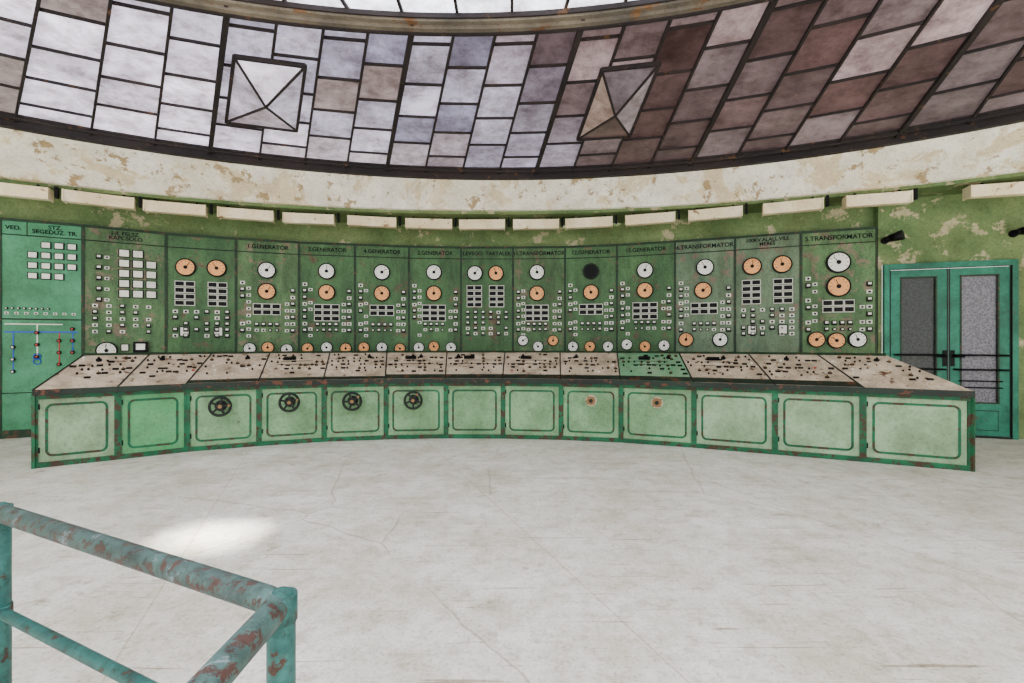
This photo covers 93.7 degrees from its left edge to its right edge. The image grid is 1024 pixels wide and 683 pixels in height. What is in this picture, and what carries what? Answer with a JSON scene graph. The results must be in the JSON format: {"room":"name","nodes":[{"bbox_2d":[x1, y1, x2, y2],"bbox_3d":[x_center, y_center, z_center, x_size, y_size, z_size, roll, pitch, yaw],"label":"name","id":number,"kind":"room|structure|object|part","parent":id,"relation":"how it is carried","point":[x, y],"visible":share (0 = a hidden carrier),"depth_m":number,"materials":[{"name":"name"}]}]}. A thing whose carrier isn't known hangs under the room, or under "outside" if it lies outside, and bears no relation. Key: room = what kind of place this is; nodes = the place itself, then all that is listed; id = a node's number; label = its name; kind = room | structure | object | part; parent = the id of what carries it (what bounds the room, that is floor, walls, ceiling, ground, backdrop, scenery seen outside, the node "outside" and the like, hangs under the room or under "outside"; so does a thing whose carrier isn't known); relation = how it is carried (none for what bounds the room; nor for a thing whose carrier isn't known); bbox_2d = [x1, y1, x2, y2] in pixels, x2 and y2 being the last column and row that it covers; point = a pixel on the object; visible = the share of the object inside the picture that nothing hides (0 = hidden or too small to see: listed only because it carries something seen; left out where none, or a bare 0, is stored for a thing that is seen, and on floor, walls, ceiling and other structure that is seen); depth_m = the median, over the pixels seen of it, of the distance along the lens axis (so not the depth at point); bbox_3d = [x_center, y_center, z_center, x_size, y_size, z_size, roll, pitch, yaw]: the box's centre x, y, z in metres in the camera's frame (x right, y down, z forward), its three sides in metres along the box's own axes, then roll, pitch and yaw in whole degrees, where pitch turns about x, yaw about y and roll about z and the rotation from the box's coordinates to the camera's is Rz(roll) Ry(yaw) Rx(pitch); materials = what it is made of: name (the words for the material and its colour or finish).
{"room":"power station control room","nodes":[
{"label":"power station control room","id":0,"kind":"room"},
{"bbox_2d":[0,196,877,352],"bbox_3d":[-1.145,-0.335,6.838,11.891,3.050,1.836,0,0,-4],"label":"wall","id":1,"kind":"structure","parent":0,"point":[830,217],"depth_m":7.13,"materials":[{"name":"green paint"}]},
{"bbox_2d":[0,217,82,438],"bbox_3d":[-5.911,-0.161,6.060,0.781,2.702,0.134,0,0,-27],"label":"panel","id":2,"kind":"object","parent":1,"relation":"attached to","point":[41,262],"visible":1,"depth_m":5.99,"materials":[{"name":"teal paint"}]},
{"bbox_2d":[83,224,165,353],"bbox_3d":[-5.189,-0.161,6.457,0.873,2.702,0.153,0,0,-32],"label":"panel","id":3,"kind":"object","parent":1,"relation":"attached to","point":[124,269],"visible":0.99,"depth_m":6.42,"materials":[{"name":"green paint"}]},
{"bbox_2d":[166,232,235,351],"bbox_3d":[-4.423,-0.161,6.853,0.850,2.702,0.146,0,0,-22],"label":"panel","id":4,"kind":"object","parent":1,"relation":"attached to","point":[200,269],"visible":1,"depth_m":6.82,"materials":[{"name":"green paint"}]},
{"bbox_2d":[236,237,298,351],"bbox_3d":[-3.632,-0.161,7.157,0.841,2.702,0.146,0,0,-20],"label":"panel","id":5,"kind":"object","parent":1,"relation":"attached to","point":[267,271],"visible":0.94,"depth_m":7.11,"materials":[{"name":"green paint"}]},
{"bbox_2d":[299,241,354,350],"bbox_3d":[-2.833,-0.161,7.374,0.813,2.702,0.146,0,0,-11],"label":"panel","id":6,"kind":"object","parent":1,"relation":"attached to","point":[326,269],"visible":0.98,"depth_m":7.33,"materials":[{"name":"green paint"}]},
{"bbox_2d":[355,243,408,350],"bbox_3d":[-2.032,-0.161,7.527,0.817,2.702,0.146,0,0,-11],"label":"panel","id":7,"kind":"object","parent":1,"relation":"attached to","point":[381,271],"visible":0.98,"depth_m":7.48,"materials":[{"name":"green paint"}]},
{"bbox_2d":[409,245,460,350],"bbox_3d":[-1.223,-0.161,7.646,0.816,2.702,0.146,0,0,-6],"label":"panel","id":8,"kind":"object","parent":1,"relation":"attached to","point":[434,271],"visible":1,"depth_m":7.61,"materials":[{"name":"green paint"}]},
{"bbox_2d":[461,246,512,350],"bbox_3d":[-0.399,-0.161,7.687,0.830,2.702,0.146,0,0,0],"label":"panel","id":9,"kind":"object","parent":1,"relation":"attached to","point":[486,271],"visible":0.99,"depth_m":7.66,"materials":[{"name":"green paint"}]},
{"bbox_2d":[0,122,1023,210],"bbox_3d":[-0.300,-2.150,3.162,18.799,0.500,7.675,0,0,0],"label":"trim","id":10,"kind":"structure","parent":1,"relation":"attached to","point":[24,156],"depth_m":6.23,"materials":[{"name":"white paint"}]},
{"bbox_2d":[513,246,564,350],"bbox_3d":[0.431,-0.161,7.666,0.829,2.702,0.146,0,0,3],"label":"panel","id":11,"kind":"object","parent":1,"relation":"attached to","point":[538,271],"visible":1,"depth_m":7.63,"materials":[{"name":"green paint"}]},
{"bbox_2d":[565,244,616,350],"bbox_3d":[1.242,-0.161,7.567,0.806,2.702,0.146,0,0,11],"label":"panel","id":12,"kind":"object","parent":1,"relation":"attached to","point":[590,270],"visible":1,"depth_m":7.53,"materials":[{"name":"green paint"}]},
{"bbox_2d":[617,240,674,350],"bbox_3d":[2.047,-0.161,7.356,0.854,2.702,0.146,0,0,18],"label":"panel","id":13,"kind":"object","parent":1,"relation":"attached to","point":[645,270],"visible":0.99,"depth_m":7.31,"materials":[{"name":"green paint"}]},
{"bbox_2d":[675,236,734,351],"bbox_3d":[2.840,-0.161,7.087,0.820,2.702,0.146,0,0,20],"label":"panel","id":14,"kind":"object","parent":1,"relation":"attached to","point":[705,267],"visible":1,"depth_m":7.05,"materials":[{"name":"paint"}]},
{"bbox_2d":[735,231,800,351],"bbox_3d":[3.607,-0.161,6.789,0.824,2.702,0.146,0,0,23],"label":"panel","id":15,"kind":"object","parent":1,"relation":"attached to","point":[767,266],"visible":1,"depth_m":6.76,"materials":[{"name":"paint"}]},
{"bbox_2d":[801,226,877,352],"bbox_3d":[4.399,-0.161,6.486,0.875,2.702,0.146,0,0,19],"label":"panel","id":16,"kind":"object","parent":1,"relation":"attached to","point":[839,266],"visible":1,"depth_m":6.44,"materials":[{"name":"green paint"}]},
{"bbox_2d":[0,437,1023,682],"bbox_3d":[0.000,1.190,2.550,21.200,0.001,12.100,0,0,0],"label":"floor","id":17,"kind":"structure","parent":0,"point":[406,560],"depth_m":2.55,"materials":[{"name":"white concrete"}]},
{"bbox_2d":[0,501,297,682],"bbox_3d":[-0.661,0.830,0.567,0.823,0.720,2.369,0,0,-28],"label":"pipe railing","id":18,"kind":"object","parent":17,"relation":"on","point":[273,622],"visible":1,"depth_m":1.04,"materials":[{"name":"teal metal"}]},
{"bbox_2d":[31,351,974,471],"bbox_3d":[-0.168,0.657,5.480,8.903,1.065,2.281,0,0,0],"label":"desk","id":19,"kind":"object","parent":17,"relation":"on","point":[880,408],"visible":1,"depth_m":5.38,"materials":[{"name":"teal paint"}]},
{"bbox_2d":[0,0,1023,179],"bbox_3d":[-0.150,-2.537,1.189,16.240,0.473,11.322,0,0,0],"label":"glazing","id":20,"kind":"object","parent":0,"point":[416,89],"visible":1,"depth_m":4.67,"materials":[{"name":"glass"}]},
{"bbox_3d":[-0.150,-2.350,3.147,16.240,0.100,7.446,0,0,0],"label":"ring frame","id":21,"kind":"part","parent":20,"relation":"part of","materials":[{"name":"metal"}]},
{"bbox_2d":[0,172,1023,226],"bbox_3d":[-0.210,-1.880,3.533,19.991,0.040,8.493,0,0,0],"label":"ceiling","id":22,"kind":"structure","parent":0,"point":[956,186],"depth_m":6.71,"materials":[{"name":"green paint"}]},
{"bbox_2d":[0,182,58,202],"bbox_3d":[-5.810,-1.772,5.594,0.724,0.177,0.468,0,0,0],"label":"ceiling lamp","id":23,"kind":"object","parent":22,"relation":"attached to","point":[37,192],"depth_m":5.62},
{"bbox_2d":[62,188,141,211],"bbox_3d":[-5.109,-1.773,5.976,0.702,0.177,0.509,0,0,0],"label":"ceiling lamp","id":24,"kind":"object","parent":22,"relation":"attached to","point":[74,196],"depth_m":5.92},
{"bbox_2d":[143,199,212,217],"bbox_3d":[-4.426,-1.773,6.361,0.738,0.184,0.430,0,0,0],"label":"ceiling lamp","id":25,"kind":"object","parent":22,"relation":"attached to","point":[149,206],"depth_m":6.31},
{"bbox_2d":[217,206,279,222],"bbox_3d":[-3.660,-1.773,6.665,0.747,0.181,0.398,0,0,0],"label":"ceiling lamp","id":26,"kind":"object","parent":22,"relation":"attached to","point":[264,215],"depth_m":6.61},
{"bbox_2d":[282,211,339,226],"bbox_3d":[-2.882,-1.773,6.905,0.761,0.177,0.299,0,0,0],"label":"ceiling lamp","id":27,"kind":"object","parent":22,"relation":"attached to","point":[327,219],"depth_m":6.85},
{"bbox_2d":[347,214,400,229],"bbox_3d":[-2.027,-1.772,7.068,0.761,0.178,0.304,0,0,0],"label":"ceiling lamp","id":28,"kind":"object","parent":22,"relation":"attached to","point":[354,221],"depth_m":7.01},
{"bbox_2d":[405,217,456,230],"bbox_3d":[-1.212,-1.772,7.195,0.760,0.176,0.243,0,0,0],"label":"ceiling lamp","id":29,"kind":"object","parent":22,"relation":"attached to","point":[410,223],"depth_m":7.13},
{"bbox_2d":[459,218,509,230],"bbox_3d":[-0.413,-1.773,7.240,0.752,0.182,0.176,0,0,0],"label":"ceiling lamp","id":30,"kind":"object","parent":22,"relation":"attached to","point":[473,224],"depth_m":7.17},
{"bbox_2d":[513,217,563,230],"bbox_3d":[0.394,-1.772,7.222,0.757,0.177,0.209,0,0,0],"label":"ceiling lamp","id":31,"kind":"object","parent":22,"relation":"attached to","point":[518,224],"depth_m":7.16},
{"bbox_2d":[565,214,616,230],"bbox_3d":[1.171,-1.773,7.130,0.760,0.178,0.306,0,0,0],"label":"ceiling lamp","id":32,"kind":"object","parent":22,"relation":"attached to","point":[591,222],"depth_m":7.07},
{"bbox_2d":[625,209,679,227],"bbox_3d":[2.011,-1.773,6.906,0.752,0.177,0.377,0,0,0],"label":"ceiling lamp","id":33,"kind":"object","parent":22,"relation":"attached to","point":[666,217],"depth_m":6.85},
{"bbox_2d":[688,203,747,222],"bbox_3d":[2.821,-1.773,6.627,0.748,0.182,0.397,0,0,0],"label":"ceiling lamp","id":34,"kind":"object","parent":22,"relation":"attached to","point":[696,215],"depth_m":6.56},
{"bbox_2d":[762,195,828,216],"bbox_3d":[3.683,-1.773,6.282,0.741,0.180,0.421,0,0,0],"label":"ceiling lamp","id":35,"kind":"object","parent":22,"relation":"attached to","point":[813,204],"depth_m":6.22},
{"bbox_2d":[842,188,917,209],"bbox_3d":[4.552,-1.772,5.966,0.749,0.178,0.390,0,0,0],"label":"ceiling lamp","id":36,"kind":"object","parent":22,"relation":"attached to","point":[900,197],"depth_m":5.91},
{"bbox_2d":[962,181,1023,200],"bbox_3d":[5.820,-1.772,5.552,0.923,0.184,0.434,0,0,0],"label":"ceiling lamp","id":37,"kind":"object","parent":22,"relation":"attached to","point":[1010,189],"depth_m":5.56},
{"bbox_2d":[878,194,1023,438],"bbox_3d":[5.557,-0.335,6.071,1.485,3.050,0.482,0,0,0],"label":"wall","id":38,"kind":"structure","parent":0,"point":[940,228],"depth_m":6.06,"materials":[{"name":"green paint"}]},
{"bbox_2d":[881,230,904,243],"bbox_3d":[4.870,-1.341,6.153,0.160,0.132,0.304,0,0,-13],"label":"wall spotlight","id":39,"kind":"object","parent":38,"relation":"attached to","point":[899,235],"visible":1,"depth_m":6.07,"materials":[{"name":"black metal"}]},
{"bbox_2d":[890,268,947,380],"bbox_3d":[5.199,0.122,6.149,0.611,2.085,0.052,0,0,18],"label":"leaf","id":40,"kind":"object","parent":38,"relation":"attached to","point":[918,298],"visible":0.48,"depth_m":6.15,"materials":[{"name":"teal paint"}]},
{"bbox_2d":[894,350,947,369],"bbox_3d":[5.197,0.344,6.102,0.556,0.468,0.074,0,0,18],"label":"bars","id":41,"kind":"object","parent":40,"relation":"attached to","point":[943,355],"visible":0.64,"depth_m":6.05,"materials":[{"name":"black metal"}]},
{"bbox_2d":[882,259,1018,439],"bbox_3d":[5.495,0.096,6.051,1.365,2.189,0.076,0,0,18],"label":"trim","id":42,"kind":"structure","parent":38,"relation":"attached to","point":[1014,263],"depth_m":5.85,"materials":[{"name":"teal paint"}]},
{"bbox_2d":[948,266,1010,436],"bbox_3d":[5.792,0.122,5.957,0.611,2.085,0.052,0,0,18],"label":"leaf","id":43,"kind":"object","parent":38,"relation":"attached to","point":[979,298],"visible":0.76,"depth_m":5.94,"materials":[{"name":"teal paint"}]},
{"bbox_2d":[950,350,1009,388],"bbox_3d":[5.765,0.344,5.917,0.556,0.468,0.074,0,0,18],"label":"bars","id":44,"kind":"object","parent":43,"relation":"attached to","point":[953,355],"visible":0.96,"depth_m":5.92,"materials":[{"name":"black metal"}]},
{"bbox_2d":[1008,226,1023,236],"bbox_3d":[6.125,-1.341,5.746,0.160,0.132,0.304,0,0,-13],"label":"wall spotlight","id":45,"kind":"object","parent":38,"relation":"attached to","point":[1013,233],"visible":1,"depth_m":5.75,"materials":[{"name":"black metal"}]}
]}

